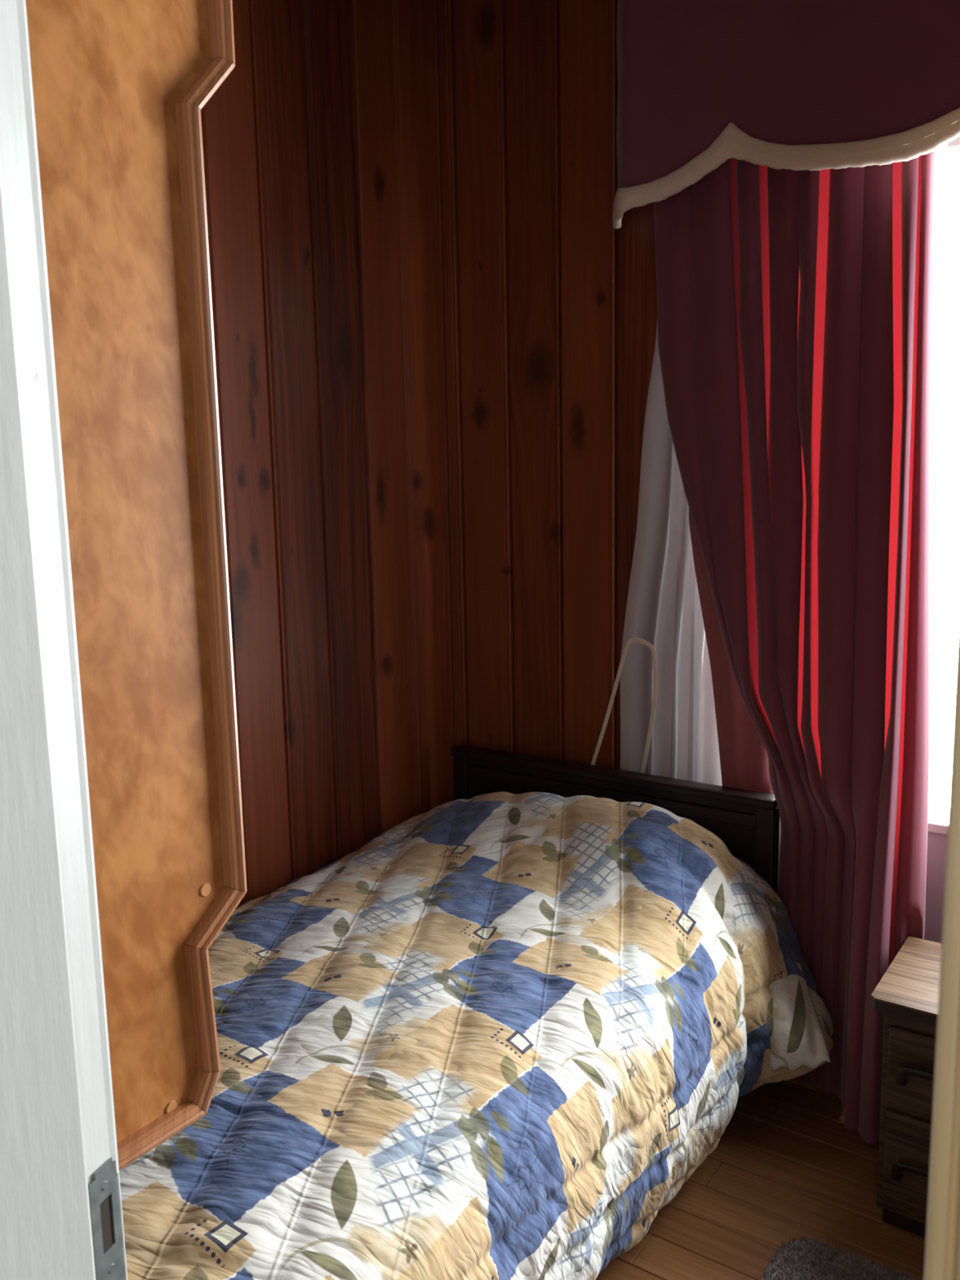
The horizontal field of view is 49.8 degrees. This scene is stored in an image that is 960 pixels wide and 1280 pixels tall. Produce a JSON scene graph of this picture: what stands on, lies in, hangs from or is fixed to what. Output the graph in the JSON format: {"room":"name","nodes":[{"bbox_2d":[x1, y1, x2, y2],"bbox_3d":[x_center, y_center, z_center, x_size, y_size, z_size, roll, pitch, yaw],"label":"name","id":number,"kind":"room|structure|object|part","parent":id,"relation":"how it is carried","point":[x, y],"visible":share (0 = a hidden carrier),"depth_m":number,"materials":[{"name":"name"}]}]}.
{"room":"bedroom","nodes":[
{"label":"bedroom","id":0,"kind":"room"},
{"bbox_2d":[200,0,453,908],"bbox_3d":[-0.730,-0.339,2.141,0.102,2.950,2.275,5,11,35],"label":"wall","id":1,"kind":"structure","parent":0,"point":[321,142],"depth_m":2.56,"materials":[{"name":"brown wood"}]},
{"bbox_2d":[436,0,657,769],"bbox_3d":[1.112,-0.384,2.201,3.050,2.950,0.142,5,11,35],"label":"wall","id":2,"kind":"structure","parent":0,"point":[550,308],"depth_m":2.74,"materials":[{"name":"brown wood"}]},
{"bbox_2d":[620,142,948,892],"bbox_3d":[0.649,-0.229,2.398,0.728,1.800,0.028,5,11,35],"label":"sheer curtain","id":3,"kind":"object","parent":2,"relation":"hanging from","point":[664,607],"visible":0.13,"depth_m":2.55,"materials":[{"name":"white fabric"}]},
{"bbox_2d":[591,637,657,773],"bbox_3d":[0.364,0.171,2.646,0.193,0.366,0.002,5,11,35],"label":"cord","id":4,"kind":"object","parent":3,"relation":"attached to","point":[633,639],"visible":0.88,"depth_m":2.62,"materials":[{"name":"white fabric"}]},
{"bbox_2d":[612,0,959,228],"bbox_3d":[1.030,-1.352,1.843,1.887,0.922,0.260,5,11,35],"label":"valance","id":5,"kind":"object","parent":2,"relation":"attached to","point":[795,85],"visible":1,"depth_m":2.05,"materials":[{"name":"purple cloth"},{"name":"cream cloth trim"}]},
{"bbox_3d":[1.033,-0.964,1.898,1.887,0.138,0.246,5,11,35],"label":"scalloped trim","id":6,"kind":"part","parent":5,"relation":"part of","materials":[{"name":"beige fabric"}]},
{"bbox_2d":[653,151,933,1144],"bbox_3d":[0.688,-0.047,2.302,0.638,2.232,0.166,7,12,43],"label":"drape","id":7,"kind":"object","parent":5,"relation":"hanging from","point":[794,307],"visible":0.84,"depth_m":2.21,"materials":[{"name":"red fabric"}]},
{"bbox_2d":[924,135,959,942],"bbox_3d":[1.357,0.021,2.069,1.780,2.140,0.137,5,11,35],"label":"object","id":8,"kind":"structure","parent":2,"relation":"in","point":[937,826],"depth_m":2.32,"materials":[{"name":"white paint"}]},
{"bbox_3d":[1.353,0.439,2.117,1.780,0.026,0.097,5,11,35],"label":"sill","id":9,"kind":"part","parent":8,"relation":"part of","materials":[{"name":"white paint"}]},
{"bbox_3d":[1.392,0.432,2.173,1.670,0.025,0.040,5,11,35],"label":"frame","id":10,"kind":"part","parent":8,"relation":"part of","materials":[{"name":"white paint"}]},
{"bbox_3d":[1.365,-1.025,1.946,1.670,0.035,0.040,5,11,35],"label":"frame","id":11,"kind":"part","parent":8,"relation":"part of","materials":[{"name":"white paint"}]},
{"bbox_2d":[595,1078,925,1279],"bbox_3d":[0.242,1.436,0.468,3.850,0.080,4.440,5,11,35],"label":"floor","id":12,"kind":"structure","parent":0,"point":[785,1164],"depth_m":2.09,"materials":[{"name":"brown wood"}]},
{"bbox_2d":[450,744,779,1085],"bbox_3d":[-0.209,0.810,1.963,0.925,0.714,1.898,5,11,35],"label":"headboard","id":13,"kind":"object","parent":12,"relation":"on","point":[747,822],"visible":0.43,"depth_m":2.57,"materials":[{"name":"brown wood"}]},
{"bbox_3d":[-0.039,0.664,2.957,0.045,0.690,0.044,5,11,35],"label":"post","id":14,"kind":"part","parent":13,"relation":"part of","materials":[{"name":"brown wood"}]},
{"bbox_2d":[119,791,833,1279],"bbox_3d":[-0.188,0.790,1.911,1.203,0.625,1.835,5,11,35],"label":"comforter","id":15,"kind":"object","parent":13,"relation":"on","point":[494,1036],"visible":0.88,"depth_m":1.73,"materials":[{"name":"fabric"}]},
{"bbox_3d":[0.305,0.394,2.652,0.857,0.032,0.010,5,11,35],"label":"headboard rail","id":16,"kind":"part","parent":13,"relation":"part of","materials":[{"name":"brown wood"}]},
{"bbox_3d":[0.316,0.493,2.681,0.857,0.300,0.022,5,11,35],"label":"headboard","id":17,"kind":"part","parent":13,"relation":"part of","materials":[{"name":"brown wood"}]},
{"bbox_3d":[0.676,0.727,2.463,0.045,0.690,0.044,5,11,35],"label":"post","id":18,"kind":"part","parent":13,"relation":"part of","materials":[{"name":"brown wood"}]},
{"bbox_2d":[760,1235,922,1279],"bbox_3d":[0.662,1.232,1.381,0.829,0.024,0.960,5,11,35],"label":"rug","id":19,"kind":"object","parent":12,"relation":"on","point":[799,1260],"visible":1,"depth_m":1.90,"materials":[{"name":"grey carpet"}]},
{"bbox_2d":[871,936,941,1238],"bbox_3d":[1.015,0.903,1.973,0.465,0.480,0.335,5,11,35],"label":"nightstand","id":20,"kind":"object","parent":12,"relation":"on","point":[907,993],"visible":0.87,"depth_m":1.95,"materials":[{"name":"brown wood"}]},
{"bbox_3d":[0.939,1.001,1.875,0.397,0.190,0.014,5,11,35],"label":"drawer","id":21,"kind":"part","parent":20,"relation":"part of","materials":[{"name":"brown wood"}]},
{"bbox_3d":[0.836,1.006,1.926,0.132,0.052,0.026,5,11,35],"label":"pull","id":22,"kind":"part","parent":20,"relation":"part of","materials":[{"name":"brown metal"}]},
{"bbox_3d":[0.935,0.808,1.845,0.397,0.140,0.014,5,11,35],"label":"drawer","id":23,"kind":"part","parent":20,"relation":"part of","materials":[{"name":"brown wood"}]},
{"bbox_3d":[0.832,0.813,1.896,0.132,0.052,0.026,5,11,35],"label":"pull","id":24,"kind":"part","parent":20,"relation":"part of","materials":[{"name":"brown metal"}]},
{"bbox_3d":[-0.130,-0.086,0.441,2.850,2.950,0.140,5,11,35],"label":"wall","id":25,"kind":"structure","parent":0,"visible":0},
{"bbox_2d":[0,0,127,1279],"bbox_3d":[-0.317,0.342,0.640,0.099,2.050,0.162,5,11,35],"label":"door frame","id":26,"kind":"structure","parent":25,"relation":"attached to","point":[61,1211],"depth_m":0.61,"materials":[{"name":"white paint"}]},
{"bbox_3d":[-0.243,0.422,0.681,0.001,0.166,0.025,2,9,19],"label":"strike plate","id":27,"kind":"part","parent":26,"relation":"part of","materials":[{"name":"metal"}]},
{"bbox_2d":[25,0,247,1170],"bbox_3d":[-0.379,-0.543,0.890,0.039,2.157,0.422,5,11,35],"label":"partition panel","id":28,"kind":"object","parent":25,"relation":"attached to","point":[121,88],"visible":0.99,"depth_m":1.02,"materials":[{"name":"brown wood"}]},
{"bbox_2d":[924,599,959,1279],"bbox_3d":[0.204,0.380,0.330,0.120,2.050,0.077,5,11,35],"label":"trim","id":29,"kind":"structure","parent":25,"relation":"attached to","point":[942,1252],"depth_m":0.29,"materials":[{"name":"beige wood"}]}
]}

